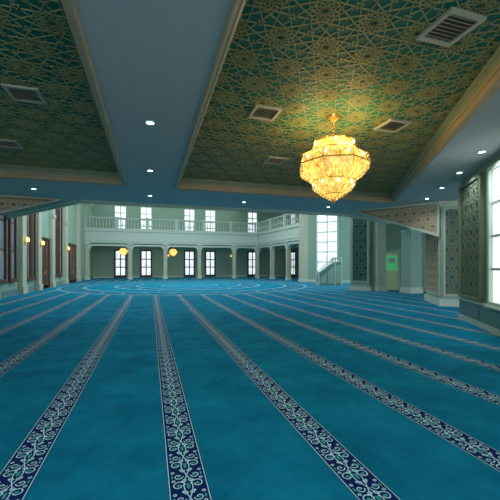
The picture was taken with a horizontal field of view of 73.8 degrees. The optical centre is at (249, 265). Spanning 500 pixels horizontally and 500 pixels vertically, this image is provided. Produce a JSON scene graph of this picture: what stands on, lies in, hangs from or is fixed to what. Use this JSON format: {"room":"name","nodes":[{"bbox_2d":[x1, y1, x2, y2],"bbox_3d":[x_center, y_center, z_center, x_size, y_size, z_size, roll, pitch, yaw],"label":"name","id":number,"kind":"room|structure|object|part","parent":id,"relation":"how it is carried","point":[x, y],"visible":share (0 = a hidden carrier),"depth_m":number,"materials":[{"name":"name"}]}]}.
{"room":"mosque","nodes":[
{"label":"mosque","id":0,"kind":"room"},
{"bbox_2d":[0,204,92,290],"bbox_3d":[-12.998,-3.700,18.443,0.300,10.500,50.800,0,0,-17],"label":"wall","id":1,"kind":"structure","parent":0,"point":[86,209],"depth_m":31.37,"materials":[{"name":"green paint"}]},
{"bbox_2d":[0,215,8,283],"bbox_3d":[-12.093,-2.965,16.261,0.180,7.650,1.120,0,0,-17],"label":"window","id":2,"kind":"structure","parent":1,"relation":"in","point":[3,220],"depth_m":16.53,"materials":[{"name":"brown wood"}]},
{"bbox_3d":[-12.162,-3.000,16.240,0.025,7.300,0.700,0,0,-17],"label":"pane","id":3,"kind":"part","parent":2,"relation":"part of","materials":[{"name":"clear glass"}]},
{"bbox_2d":[7,217,18,282],"bbox_3d":[-12.481,-2.965,17.554,0.180,7.650,1.020,0,0,-17],"label":"window","id":4,"kind":"structure","parent":1,"relation":"in","point":[12,223],"depth_m":17.61,"materials":[{"name":"brown wood"}]},
{"bbox_3d":[-12.550,-3.000,17.533,0.025,7.300,0.600,0,0,-17],"label":"pane","id":5,"kind":"part","parent":4,"relation":"part of","materials":[{"name":"clear glass"}]},
{"bbox_2d":[17,215,27,293],"bbox_3d":[-12.758,-3.200,18.723,0.320,9.500,0.760,0,0,-17],"label":"trim","id":6,"kind":"structure","parent":1,"relation":"attached to","point":[22,287],"depth_m":18.44,"materials":[{"name":"beige paint"}]},
{"bbox_2d":[24,237,29,244],"bbox_3d":[-12.581,-1.400,18.777,0.210,0.440,0.334,0,0,-17],"label":"wall sconce","id":7,"kind":"object","parent":1,"relation":"attached to","point":[26,239],"visible":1,"depth_m":18.70,"materials":[{"name":"gold metal"}]},
{"bbox_2d":[27,214,32,280],"bbox_3d":[-13.156,-2.965,19.805,0.180,7.650,0.920,0,0,-17],"label":"window","id":8,"kind":"structure","parent":1,"relation":"in","point":[29,217],"depth_m":20.03,"materials":[{"name":"brown wood"}]},
{"bbox_3d":[-13.226,-3.000,19.784,0.025,7.300,0.500,0,0,-17],"label":"pane","id":9,"kind":"part","parent":8,"relation":"part of","materials":[{"name":"clear glass"}]},
{"bbox_2d":[0,197,59,214],"bbox_3d":[-8.866,-1.834,11.772,3.827,1.328,0.250,0,0,-26],"label":"trim","id":10,"kind":"structure","parent":1,"relation":"attached to","point":[13,204],"depth_m":11.98,"materials":[{"name":"beige paint"}]},
{"bbox_2d":[0,195,61,214],"bbox_3d":[-8.862,-1.834,11.763,3.827,1.328,0.330,0,0,-26],"label":"trim","id":11,"kind":"structure","parent":1,"relation":"attached to","point":[55,200],"depth_m":11.99,"materials":[{"name":"beige paint"}]},
{"bbox_2d":[32,213,36,279],"bbox_3d":[-13.400,-2.965,20.619,0.180,7.650,0.820,0,0,-17],"label":"window","id":12,"kind":"structure","parent":1,"relation":"in","point":[33,215],"depth_m":20.78,"materials":[{"name":"brown wood"}]},
{"bbox_3d":[-13.470,-3.000,20.598,0.025,7.300,0.400,0,0,-17],"label":"pane","id":13,"kind":"part","parent":12,"relation":"part of","materials":[{"name":"clear glass"}]},
{"bbox_2d":[34,212,42,290],"bbox_3d":[-13.563,-3.200,21.405,0.320,9.500,0.760,0,0,-17],"label":"trim","id":14,"kind":"structure","parent":1,"relation":"attached to","point":[38,284],"depth_m":21.12,"materials":[{"name":"beige paint"}]},
{"bbox_2d":[42,236,49,288],"bbox_3d":[-14.095,-0.210,22.864,0.140,3.520,2.140,0,0,-17],"label":"door","id":15,"kind":"structure","parent":1,"relation":"in","point":[46,247],"depth_m":23.23,"materials":[{"name":"brown wood"}]},
{"bbox_2d":[1,276,92,297],"bbox_3d":[-12.787,1.400,18.349,0.050,0.300,50.300,0,0,-17],"label":"baseboard","id":16,"kind":"structure","parent":1,"relation":"attached to","point":[31,288],"depth_m":19.87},
{"bbox_2d":[49,209,55,287],"bbox_3d":[-14.454,-3.200,24.375,0.320,9.500,0.760,0,0,-17],"label":"trim","id":17,"kind":"structure","parent":1,"relation":"attached to","point":[52,216],"depth_m":24.09,"materials":[{"name":"beige paint"}]},
{"bbox_2d":[55,209,58,276],"bbox_3d":[-14.837,-2.965,25.408,0.180,7.650,1.220,0,0,-17],"label":"window","id":18,"kind":"structure","parent":1,"relation":"in","point":[56,210],"depth_m":25.78,"materials":[{"name":"brown wood"}]},
{"bbox_3d":[-14.906,-3.000,25.387,0.025,7.300,0.800,0,0,-17],"label":"pane","id":19,"kind":"part","parent":18,"relation":"part of","materials":[{"name":"clear glass"}]},
{"bbox_2d":[58,207,62,276],"bbox_3d":[-15.283,-2.965,26.893,0.180,7.650,1.120,0,0,-17],"label":"window","id":20,"kind":"structure","parent":1,"relation":"in","point":[60,210],"depth_m":27.05,"materials":[{"name":"brown wood"}]},
{"bbox_3d":[-15.352,-3.000,26.872,0.025,7.300,0.700,0,0,-17],"label":"pane","id":21,"kind":"part","parent":20,"relation":"part of","materials":[{"name":"clear glass"}]},
{"bbox_2d":[63,206,68,284],"bbox_3d":[-15.603,-3.200,28.206,0.320,9.500,0.760,0,0,-17],"label":"trim","id":22,"kind":"structure","parent":1,"relation":"attached to","point":[65,209],"depth_m":27.91,"materials":[{"name":"beige paint"}]},
{"bbox_2d":[69,243,75,282],"bbox_3d":[-16.580,-0.260,31.149,0.140,3.620,2.640,0,0,-17],"label":"door","id":23,"kind":"structure","parent":1,"relation":"in","point":[72,252],"depth_m":31.00,"materials":[{"name":"brown wood"}]},
{"bbox_2d":[76,204,81,281],"bbox_3d":[-17.184,-3.200,33.474,0.320,9.500,0.760,0,0,-17],"label":"trim","id":24,"kind":"structure","parent":1,"relation":"attached to","point":[78,228],"depth_m":33.17,"materials":[{"name":"beige paint"}]},
{"bbox_2d":[0,0,118,172],"bbox_3d":[-4.856,-2.825,3.659,5.640,0.050,11.840,0,0,-17],"label":"ceiling","id":25,"kind":"structure","parent":0,"point":[53,5],"depth_m":4.97,"materials":[{"name":"green paint"}]},
{"bbox_2d":[0,139,23,148],"bbox_3d":[-5.498,-2.772,7.538,0.500,0.039,0.500,0,0,-17],"label":"ceiling vent","id":26,"kind":"object","parent":25,"relation":"in","point":[6,143],"visible":1,"depth_m":7.56,"materials":[{"name":"white metal"}]},
{"bbox_2d":[1,83,47,104],"bbox_3d":[-3.630,-2.772,5.384,0.500,0.039,0.500,0,0,-17],"label":"ceiling vent","id":27,"kind":"object","parent":25,"relation":"in","point":[18,93],"visible":1,"depth_m":5.37,"materials":[{"name":"white metal"}]},
{"bbox_2d":[0,0,117,172],"bbox_3d":[-4.856,-2.796,3.659,5.510,0.017,11.710,0,0,-17],"label":"lattice","id":28,"kind":"structure","parent":25,"relation":"attached to","point":[50,87],"depth_m":5.83,"materials":[{"name":"gold metal"}]},
{"bbox_2d":[0,164,120,178],"bbox_3d":[-4.856,-2.715,3.659,5.540,0.170,11.740,0,0,-17],"label":"trim","id":29,"kind":"structure","parent":25,"relation":"attached to","point":[3,167],"depth_m":9.58,"materials":[{"name":"beige paint"}]},
{"bbox_2d":[93,204,287,276],"bbox_3d":[-7.036,-3.700,46.593,27.300,10.500,0.300,0,0,-17],"label":"wall","id":30,"kind":"structure","parent":0,"point":[103,257],"depth_m":45.65,"materials":[{"name":"green paint"}]},
{"bbox_2d":[113,249,126,277],"bbox_3d":[-16.880,-0.325,43.389,1.720,3.650,0.180,0,0,-17],"label":"window","id":31,"kind":"structure","parent":30,"relation":"in","point":[120,262],"depth_m":43.41,"materials":[{"name":"glass"}]},
{"bbox_3d":[-16.901,-0.375,43.459,1.120,3.150,0.025,0,0,-17],"label":"pane","id":32,"kind":"part","parent":31,"relation":"part of","materials":[{"name":"glass"}]},
{"bbox_2d":[114,205,126,228],"bbox_3d":[-16.880,-6.070,43.389,1.640,3.600,0.180,0,0,-17],"label":"window","id":33,"kind":"structure","parent":30,"relation":"in","point":[119,211],"depth_m":43.43,"materials":[{"name":"white glass"}]},
{"bbox_2d":[119,247,127,255],"bbox_3d":[-15.326,-1.839,40.296,0.990,1.308,0.991,0,0,-39],"label":"chandelier","id":34,"kind":"object","parent":30,"relation":"hanging from","point":[123,251],"visible":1,"depth_m":40.04,"materials":[{"name":"yellow glass"}]},
{"bbox_2d":[140,207,151,228],"bbox_3d":[-13.815,-6.070,44.309,1.640,3.600,0.180,0,0,-17],"label":"window","id":35,"kind":"structure","parent":30,"relation":"in","point":[145,212],"depth_m":44.34,"materials":[{"name":"glass"}]},
{"bbox_2d":[140,250,152,276],"bbox_3d":[-13.815,-0.325,44.309,1.720,3.650,0.180,0,0,-17],"label":"window","id":36,"kind":"structure","parent":30,"relation":"in","point":[145,255],"depth_m":44.34,"materials":[{"name":"glass"}]},
{"bbox_3d":[-13.836,-0.375,44.378,1.120,3.150,0.025,0,0,-17],"label":"pane","id":37,"kind":"part","parent":36,"relation":"part of","materials":[{"name":"glass"}]},
{"bbox_2d":[84,228,256,245],"bbox_3d":[-8.783,-3.400,40.238,20.300,1.600,0.570,0,0,-17],"label":"trim","id":38,"kind":"structure","parent":30,"relation":"attached to","point":[92,235],"depth_m":39.75,"materials":[{"name":"white paint"}]},
{"bbox_2d":[85,215,255,232],"bbox_3d":[-8.860,-4.925,40.147,20.100,1.450,0.260,0,0,-17],"label":"railing","id":39,"kind":"object","parent":38,"relation":"on","point":[148,225],"visible":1,"depth_m":39.88,"materials":[{"name":"white paint"}]},
{"bbox_2d":[169,248,177,255],"bbox_3d":[-9.675,-1.839,41.991,0.990,1.308,0.991,0,0,-39],"label":"chandelier","id":40,"kind":"object","parent":30,"relation":"hanging from","point":[173,252],"visible":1,"depth_m":41.74,"materials":[{"name":"gold metal"}]},
{"bbox_2d":[183,250,195,276],"bbox_3d":[-8.356,-0.325,45.947,1.720,3.650,0.180,0,0,-17],"label":"window","id":41,"kind":"structure","parent":30,"relation":"in","point":[189,255],"depth_m":45.97,"materials":[{"name":"glass"}]},
{"bbox_3d":[-8.377,-0.375,46.016,1.120,3.150,0.025,0,0,-17],"label":"pane","id":42,"kind":"part","parent":41,"relation":"part of","materials":[{"name":"glass"}]},
{"bbox_2d":[184,209,194,230],"bbox_3d":[-8.356,-6.070,45.947,1.640,3.600,0.180,0,0,-17],"label":"window","id":43,"kind":"structure","parent":30,"relation":"in","point":[189,214],"depth_m":45.97,"materials":[{"name":"white glass"}]},
{"bbox_2d":[93,275,285,277],"bbox_3d":[-7.129,1.450,46.383,27.000,0.200,0.050,0,0,-17],"label":"baseboard","id":44,"kind":"structure","parent":30,"relation":"attached to","point":[221,275],"depth_m":45.52,"materials":[{"name":"white paint"}]},
{"bbox_2d":[90,243,298,248],"bbox_3d":[-6.346,-2.750,43.773,27.000,0.500,5.500,0,0,-17],"label":"trim","id":45,"kind":"structure","parent":30,"relation":"attached to","point":[90,243],"depth_m":45.00,"materials":[{"name":"green paint"}]},
{"bbox_2d":[204,251,215,276],"bbox_3d":[-5.578,-0.325,46.780,1.720,3.650,0.180,0,0,-17],"label":"window","id":46,"kind":"structure","parent":30,"relation":"in","point":[210,256],"depth_m":46.81,"materials":[{"name":"glass"}]},
{"bbox_3d":[-5.599,-0.375,46.850,1.120,3.150,0.025,0,0,-17],"label":"pane","id":47,"kind":"part","parent":46,"relation":"part of","materials":[{"name":"glass"}]},
{"bbox_2d":[205,210,215,230],"bbox_3d":[-5.578,-6.070,46.780,1.640,3.600,0.180,0,0,-17],"label":"window","id":48,"kind":"structure","parent":30,"relation":"in","point":[210,215],"depth_m":46.81,"materials":[{"name":"white glass"}]},
{"bbox_2d":[247,251,254,275],"bbox_3d":[0.360,-0.325,48.562,1.720,3.650,0.180,0,0,-17],"label":"window","id":49,"kind":"structure","parent":30,"relation":"in","point":[250,254],"depth_m":48.53,"materials":[{"name":"glass"}]},
{"bbox_3d":[0.340,-0.375,48.631,1.120,3.150,0.025,0,0,-17],"label":"pane","id":50,"kind":"part","parent":49,"relation":"part of","materials":[{"name":"glass"}]},
{"bbox_2d":[247,212,256,232],"bbox_3d":[0.360,-6.070,48.562,1.640,3.600,0.180,0,0,-17],"label":"window","id":51,"kind":"structure","parent":30,"relation":"in","point":[251,216],"depth_m":48.58,"materials":[{"name":"white glass"}]},
{"bbox_2d":[0,276,499,499],"bbox_3d":[1.848,1.650,22.897,31.300,0.200,50.800,0,0,-17],"label":"floor","id":52,"kind":"structure","parent":0,"point":[172,388],"depth_m":3.96,"materials":[{"name":"teal carpet"}]},
{"bbox_2d":[84,243,89,279],"bbox_3d":[-18.276,-0.524,37.427,0.660,4.149,0.660,0,0,-17],"label":"column","id":53,"kind":"structure","parent":52,"relation":"on","point":[87,251],"depth_m":37.24,"materials":[{"name":"beige paint"}]},
{"bbox_2d":[127,243,132,278],"bbox_3d":[-13.918,-0.524,38.734,0.660,4.149,0.660,0,0,-17],"label":"column","id":54,"kind":"structure","parent":52,"relation":"on","point":[130,276],"depth_m":38.51,"materials":[{"name":"beige paint"}]},
{"bbox_2d":[89,243,127,249],"bbox_3d":[-16.125,-2.225,38.176,4.550,0.750,0.400,0,0,-17],"label":"trim","id":55,"kind":"structure","parent":54,"relation":"attached to","point":[92,244],"depth_m":37.92,"materials":[{"name":"white paint"}]},
{"bbox_2d":[163,244,167,278],"bbox_3d":[-10.134,-0.524,39.869,0.660,4.149,0.660,0,0,-17],"label":"column","id":56,"kind":"structure","parent":52,"relation":"on","point":[165,276],"depth_m":39.67,"materials":[{"name":"beige paint"}]},
{"bbox_2d":[132,244,163,250],"bbox_3d":[-12.055,-2.225,39.398,3.950,0.750,0.400,0,0,-17],"label":"trim","id":57,"kind":"structure","parent":56,"relation":"attached to","point":[134,245],"depth_m":39.28,"materials":[{"name":"white paint"}]},
{"bbox_2d":[197,245,201,278],"bbox_3d":[-6.255,-0.524,41.033,0.660,4.149,0.660,0,0,-17],"label":"column","id":58,"kind":"structure","parent":52,"relation":"on","point":[199,246],"depth_m":40.83,"materials":[{"name":"beige paint"}]},
{"bbox_2d":[167,244,197,250],"bbox_3d":[-8.223,-2.225,40.547,4.050,0.750,0.400,0,0,-17],"label":"trim","id":59,"kind":"structure","parent":58,"relation":"attached to","point":[169,245],"depth_m":40.25,"materials":[{"name":"white paint"}]},
{"bbox_2d":[231,245,236,277],"bbox_3d":[-2.041,-0.524,42.298,0.660,4.149,0.660,0,0,-17],"label":"column","id":60,"kind":"structure","parent":52,"relation":"on","point":[233,246],"depth_m":42.11,"materials":[{"name":"beige paint"}]},
{"bbox_2d":[201,245,232,251],"bbox_3d":[-4.177,-2.225,41.761,4.400,0.750,0.400,0,0,-17],"label":"trim","id":61,"kind":"structure","parent":60,"relation":"attached to","point":[203,246],"depth_m":41.59,"materials":[{"name":"white paint"}]},
{"bbox_2d":[255,246,259,277],"bbox_3d":[0.928,-0.524,43.188,0.660,4.149,0.660,0,0,-17],"label":"column","id":62,"kind":"structure","parent":52,"relation":"on","point":[256,252],"depth_m":42.98,"materials":[{"name":"beige paint"}]},
{"bbox_2d":[236,246,255,251],"bbox_3d":[-0.585,-2.225,42.839,3.100,0.750,0.400,0,0,-17],"label":"trim","id":63,"kind":"structure","parent":62,"relation":"attached to","point":[237,247],"depth_m":42.63,"materials":[{"name":"white paint"}]},
{"bbox_2d":[258,245,269,251],"bbox_3d":[1.891,-2.225,41.369,0.400,0.750,3.900,0,0,-23],"label":"trim","id":64,"kind":"structure","parent":62,"relation":"attached to","point":[265,246],"depth_m":41.91,"materials":[{"name":"white paint"}]},
{"bbox_2d":[269,244,274,278],"bbox_3d":[2.641,-0.524,39.569,0.660,4.149,0.660,0,0,-17],"label":"column","id":65,"kind":"structure","parent":52,"relation":"on","point":[272,252],"depth_m":39.39,"materials":[{"name":"beige paint"}]},
{"bbox_2d":[284,242,291,279],"bbox_3d":[4.140,-0.524,35.969,0.660,4.149,0.660,0,0,-17],"label":"column","id":66,"kind":"structure","parent":52,"relation":"on","point":[288,251],"depth_m":35.78,"materials":[{"name":"beige paint"}]},
{"bbox_2d":[271,242,285,249],"bbox_3d":[3.391,-2.225,37.769,0.400,0.750,3.900,0,0,-23],"label":"trim","id":67,"kind":"structure","parent":66,"relation":"attached to","point":[273,246],"depth_m":38.10,"materials":[{"name":"white paint"}]},
{"bbox_2d":[298,214,308,281],"bbox_3d":[5.540,-3.349,32.736,1.340,9.799,1.340,0,0,-17],"label":"column","id":68,"kind":"structure","parent":52,"relation":"on","point":[303,219],"depth_m":32.17,"materials":[{"name":"beige paint"}]},
{"bbox_2d":[316,257,341,284],"bbox_3d":[6.452,0.400,27.284,1.943,2.300,0.965,0,0,-1],"label":"pulpit","id":69,"kind":"object","parent":52,"relation":"on","point":[332,274],"visible":0.92,"depth_m":26.82,"materials":[{"name":"white paint"}]},
{"bbox_3d":[6.445,0.625,27.716,1.900,1.850,0.060,0,0,-1],"label":"panel","id":70,"kind":"part","parent":69,"relation":"part of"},
{"bbox_3d":[6.488,0.650,26.817,1.650,1.500,0.030,0,0,-1],"label":"panel","id":71,"kind":"part","parent":69,"relation":"part of","materials":[{"name":"green paint"}]},
{"bbox_3d":[6.462,0.625,26.857,1.847,1.850,0.566,0,0,-17],"label":"panel","id":72,"kind":"part","parent":69,"relation":"part of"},
{"bbox_3d":[6.862,0.400,26.865,0.100,2.300,0.100,0,0,-1],"label":"post","id":73,"kind":"part","parent":69,"relation":"part of","materials":[{"name":"white paint"}]},
{"bbox_2d":[349,218,371,290],"bbox_3d":[7.246,-3.200,21.436,1.412,9.500,1.489,0,0,33],"label":"pier","id":74,"kind":"object","parent":52,"relation":"on","point":[360,230],"visible":0.53,"depth_m":20.86,"materials":[{"name":"green paint"}]},
{"bbox_3d":[6.732,-2.750,21.776,0.060,7.500,1.102,0,0,33],"label":"panel frame","id":75,"kind":"part","parent":74,"relation":"part of","materials":[{"name":"beige paint"}]},
{"bbox_3d":[6.889,-2.750,20.892,1.032,7.500,0.060,0,0,33],"label":"panel frame","id":76,"kind":"part","parent":74,"relation":"part of","materials":[{"name":"beige paint"}]},
{"bbox_3d":[6.900,-2.750,20.908,0.627,7.400,0.741,0,0,-17],"label":"panel","id":77,"kind":"part","parent":74,"relation":"part of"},
{"bbox_2d":[371,221,387,290],"bbox_3d":[8.002,-3.200,20.724,0.860,9.499,0.860,0,0,-17],"label":"column","id":78,"kind":"structure","parent":52,"relation":"on","point":[378,230],"depth_m":20.46,"materials":[{"name":"beige paint"}]},
{"bbox_2d":[400,226,422,293],"bbox_3d":[9.315,-0.474,19.238,0.990,4.049,0.990,0,0,-17],"label":"column","id":79,"kind":"structure","parent":52,"relation":"on","point":[411,239],"depth_m":18.94,"materials":[{"name":"green paint"}]},
{"bbox_2d":[424,200,459,306],"bbox_3d":[8.373,-0.474,13.782,1.677,4.049,2.543,0,0,15],"label":"pier","id":80,"kind":"object","parent":52,"relation":"on","point":[441,253],"visible":0.45,"depth_m":12.79,"materials":[{"name":"green paint"}]},
{"bbox_3d":[7.650,-0.549,13.979,0.060,3.399,2.160,0,0,15],"label":"panel frame","id":81,"kind":"part","parent":80,"relation":"part of","materials":[{"name":"beige paint"}]},
{"bbox_3d":[7.670,-0.549,13.974,0.040,3.299,2.060,0,0,15],"label":"panel","id":82,"kind":"part","parent":80,"relation":"part of","materials":[{"name":"beige"}]},
{"bbox_3d":[8.061,-0.549,12.644,1.297,3.399,0.060,0,0,15],"label":"panel frame","id":83,"kind":"part","parent":80,"relation":"part of","materials":[{"name":"beige paint"}]},
{"bbox_3d":[8.066,-0.549,12.664,1.197,3.299,0.040,0,0,15],"label":"panel","id":84,"kind":"part","parent":80,"relation":"part of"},
{"bbox_2d":[0,0,499,219],"bbox_3d":[3.927,-2.800,9.530,27.000,0.600,24.000,0,0,-17],"label":"ceiling","id":85,"kind":"structure","parent":0,"point":[153,60],"depth_m":5.50,"materials":[{"name":"grey paint"}]},
{"bbox_2d":[0,0,126,185],"bbox_3d":[-4.856,-2.542,3.659,5.840,0.175,12.040,0,0,-17],"label":"trim","id":86,"kind":"structure","parent":85,"relation":"attached to","point":[69,6],"depth_m":5.47,"materials":[{"name":"beige paint"}]},
{"bbox_2d":[145,120,155,124],"bbox_3d":[-1.736,-2.494,5.785,0.186,0.031,0.186,0,0,-17],"label":"recessed light","id":87,"kind":"object","parent":85,"relation":"in","point":[148,122],"visible":1,"depth_m":5.77,"materials":[{"name":"white paint"}]},
{"bbox_2d":[5,200,399,225],"bbox_3d":[-0.893,-2.470,16.280,22.959,0.100,5.514,0,0,-9],"label":"trim","id":88,"kind":"structure","parent":85,"relation":"attached to","point":[71,202],"depth_m":14.32,"materials":[{"name":"beige paint"}]},
{"bbox_2d":[354,201,439,236],"bbox_3d":[6.121,-1.804,14.074,3.407,1.388,0.330,0,0,41],"label":"trim","id":89,"kind":"structure","parent":85,"relation":"attached to","point":[437,234],"depth_m":13.34,"materials":[{"name":"beige paint"}]},
{"bbox_2d":[357,204,436,232],"bbox_3d":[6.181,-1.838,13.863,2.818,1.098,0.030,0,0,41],"label":"trim","id":90,"kind":"structure","parent":85,"relation":"attached to","point":[430,206],"depth_m":13.42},
{"bbox_2d":[288,214,298,276],"bbox_3d":[9.013,-3.700,40.080,0.300,10.500,21.400,0,0,-17],"label":"wall","id":91,"kind":"structure","parent":0,"point":[296,249],"depth_m":47.17,"materials":[{"name":"green paint"}]},
{"bbox_2d":[256,224,298,245],"bbox_3d":[3.239,-3.400,37.781,0.570,1.600,11.762,0,0,-23],"label":"trim","id":92,"kind":"structure","parent":91,"relation":"attached to","point":[289,233],"depth_m":37.21,"materials":[{"name":"white paint"}]},
{"bbox_2d":[257,214,298,232],"bbox_3d":[3.111,-4.925,37.871,0.260,1.450,10.700,0,0,-23],"label":"railing","id":93,"kind":"object","parent":92,"relation":"on","point":[285,219],"visible":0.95,"depth_m":37.83,"materials":[{"name":"white paint"}]},
{"bbox_2d":[258,241,298,246],"bbox_3d":[5.833,-2.750,38.500,6.700,0.500,11.600,0,0,-17],"label":"trim","id":94,"kind":"structure","parent":91,"relation":"attached to","point":[293,245],"depth_m":41.09,"materials":[{"name":"green paint"}]},
{"bbox_2d":[290,214,295,224],"bbox_3d":[6.254,-6.077,48.440,0.180,3.525,1.870,0,0,-17],"label":"window","id":95,"kind":"structure","parent":91,"relation":"in","point":[291,214],"depth_m":48.39,"materials":[{"name":"white glass"}]},
{"bbox_2d":[291,251,295,276],"bbox_3d":[6.254,-0.325,48.440,0.180,3.650,2.000,0,0,-17],"label":"window","id":96,"kind":"structure","parent":91,"relation":"in","point":[293,253],"depth_m":48.39,"materials":[{"name":"glass"}]},
{"bbox_3d":[6.323,-0.375,48.461,0.025,3.150,1.400,0,0,-17],"label":"pane","id":97,"kind":"part","parent":96,"relation":"part of","materials":[{"name":"glass"}]},
{"bbox_2d":[288,240,298,248],"bbox_3d":[4.882,-2.225,34.186,0.400,0.750,3.862,0,0,-23],"label":"trim","id":98,"kind":"structure","parent":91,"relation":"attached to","point":[290,243],"depth_m":35.13,"materials":[{"name":"white paint"}]},
{"bbox_2d":[308,215,349,279],"bbox_3d":[8.665,-3.700,31.280,6.940,10.500,0.300,0,0,20],"label":"wall","id":99,"kind":"structure","parent":0,"point":[343,222],"depth_m":31.22,"materials":[{"name":"green paint"}]},
{"bbox_2d":[315,215,337,273],"bbox_3d":[7.294,-2.715,31.512,2.220,6.950,0.180,0,0,20],"label":"window","id":100,"kind":"structure","parent":99,"relation":"in","point":[326,226],"depth_m":31.59,"materials":[{"name":"white glass"}]},
{"bbox_2d":[308,279,350,282],"bbox_3d":[8.607,1.425,31.116,6.940,0.250,0.050,0,0,20],"label":"baseboard","id":101,"kind":"structure","parent":99,"relation":"attached to","point":[310,280],"depth_m":31.05,"materials":[{"name":"white paint"}]},
{"bbox_2d":[174,0,499,202],"bbox_3d":[3.359,-2.542,6.123,8.474,0.175,12.040,0,0,-17],"label":"trim","id":102,"kind":"structure","parent":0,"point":[491,84],"depth_m":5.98,"materials":[{"name":"beige paint"}]},
{"bbox_2d":[182,0,499,192],"bbox_3d":[3.321,-2.825,6.112,8.196,0.050,11.840,0,0,-17],"label":"ceiling","id":103,"kind":"structure","parent":0,"point":[368,4],"depth_m":4.82,"materials":[{"name":"green paint"}]},
{"bbox_2d":[248,104,282,120],"bbox_3d":[0.268,-2.772,6.031,0.500,0.039,0.500,0,0,-17],"label":"ceiling vent","id":104,"kind":"object","parent":103,"relation":"in","point":[260,112],"visible":1,"depth_m":6.01,"materials":[{"name":"white metal"}]},
{"bbox_2d":[263,156,287,164],"bbox_3d":[0.661,-2.772,8.759,0.500,0.039,0.500,0,0,-17],"label":"ceiling vent","id":105,"kind":"object","parent":103,"relation":"in","point":[270,160],"visible":1,"depth_m":8.74,"materials":[{"name":"white metal"}]},
{"bbox_2d":[299,113,370,203],"bbox_3d":[1.552,-1.972,6.208,1.239,1.635,1.238,0,0,6],"label":"chandelier","id":106,"kind":"object","parent":103,"relation":"hanging from","point":[332,168],"visible":1,"depth_m":5.88,"materials":[{"name":"gold metal"}]},
{"bbox_3d":[1.552,-1.810,6.208,1.127,0.970,1.127,0,0,6],"label":"glass panel","id":107,"kind":"part","parent":106,"relation":"part of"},
{"bbox_2d":[182,0,499,193],"bbox_3d":[3.292,-2.796,6.104,8.004,0.017,11.710,0,0,-17],"label":"lattice","id":108,"kind":"structure","parent":103,"relation":"attached to","point":[362,115],"depth_m":5.30,"materials":[{"name":"gold metal"}]},
{"bbox_2d":[374,118,412,132],"bbox_3d":[2.825,-2.772,6.590,0.500,0.039,0.500,0,0,-17],"label":"ceiling vent","id":109,"kind":"object","parent":103,"relation":"in","point":[392,125],"visible":1,"depth_m":6.57,"materials":[{"name":"white metal"}]},
{"bbox_2d":[416,6,486,47],"bbox_3d":[2.332,-2.772,3.884,0.500,0.039,0.500,0,0,-17],"label":"ceiling vent","id":110,"kind":"object","parent":103,"relation":"in","point":[455,23],"visible":1,"depth_m":3.86,"materials":[{"name":"white metal"}]},
{"bbox_2d":[386,224,424,290],"bbox_3d":[11.402,-3.700,20.132,9.617,10.500,0.300,0,0,28],"label":"wall","id":111,"kind":"structure","parent":0,"point":[393,234],"depth_m":21.07,"materials":[{"name":"green paint"}]},
{"bbox_2d":[386,253,397,289],"bbox_3d":[9.091,0.350,21.552,1.000,2.400,0.070,0,0,28],"label":"door","id":112,"kind":"structure","parent":111,"relation":"in","point":[391,276],"depth_m":21.46,"materials":[{"name":"wood"}]},
{"bbox_2d":[386,256,396,270],"bbox_3d":[9.088,-0.175,21.525,0.780,0.950,0.036,0,0,28],"label":"notice board","id":113,"kind":"object","parent":112,"relation":"attached to","point":[391,261],"visible":0.82,"depth_m":21.49,"materials":[{"name":"green paper"}]},
{"bbox_2d":[386,250,399,290],"bbox_3d":[8.937,0.270,21.266,1.200,2.560,0.080,0,0,28],"label":"trim","id":114,"kind":"structure","parent":111,"relation":"attached to","point":[387,251],"depth_m":21.00,"materials":[{"name":"white paint"}]},
{"bbox_2d":[460,154,499,303],"bbox_3d":[4.914,-0.475,4.322,0.350,4.050,11.510,0,0,15],"label":"wall","id":115,"kind":"structure","parent":0,"point":[483,168],"depth_m":8.19,"materials":[{"name":"teal paint"}]},
{"bbox_2d":[461,178,478,297],"bbox_3d":[5.997,-0.710,9.074,0.014,2.993,1.443,0,0,15],"label":"trim","id":116,"kind":"structure","parent":115,"relation":"attached to","point":[475,198],"depth_m":8.98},
{"bbox_2d":[458,172,483,301],"bbox_3d":[5.992,-0.720,9.075,0.080,3.220,1.630,0,0,15],"label":"trim","id":117,"kind":"structure","parent":115,"relation":"attached to","point":[480,175],"depth_m":8.34,"materials":[{"name":"paint"}]},
{"bbox_2d":[458,297,486,304],"bbox_3d":[4.711,0.945,4.377,0.070,0.050,11.510,0,0,15],"label":"trim","id":118,"kind":"structure","parent":115,"relation":"attached to","point":[461,298],"depth_m":8.88,"materials":[{"name":"white paint"}]},
{"bbox_2d":[458,313,499,335],"bbox_3d":[4.716,1.480,4.376,0.060,0.140,11.510,0,0,15],"label":"baseboard","id":119,"kind":"structure","parent":115,"relation":"attached to","point":[484,326],"depth_m":8.33,"materials":[{"name":"white paint"}]},
{"bbox_2d":[459,299,499,328],"bbox_3d":[4.718,1.190,4.375,0.055,0.440,11.510,0,0,15],"label":"trim","id":120,"kind":"structure","parent":115,"relation":"attached to","point":[491,317],"depth_m":8.41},
{"bbox_2d":[483,160,499,310],"bbox_3d":[5.346,-0.662,6.904,0.180,3.255,1.970,0,0,15],"label":"window","id":121,"kind":"structure","parent":115,"relation":"in","point":[493,172],"depth_m":7.64,"materials":[{"name":"white glass"}]},
{"bbox_3d":[5.416,-0.685,6.885,0.025,3.030,1.700,0,0,15],"label":"pane","id":122,"kind":"part","parent":121,"relation":"part of","materials":[{"name":"glass"}]}
]}

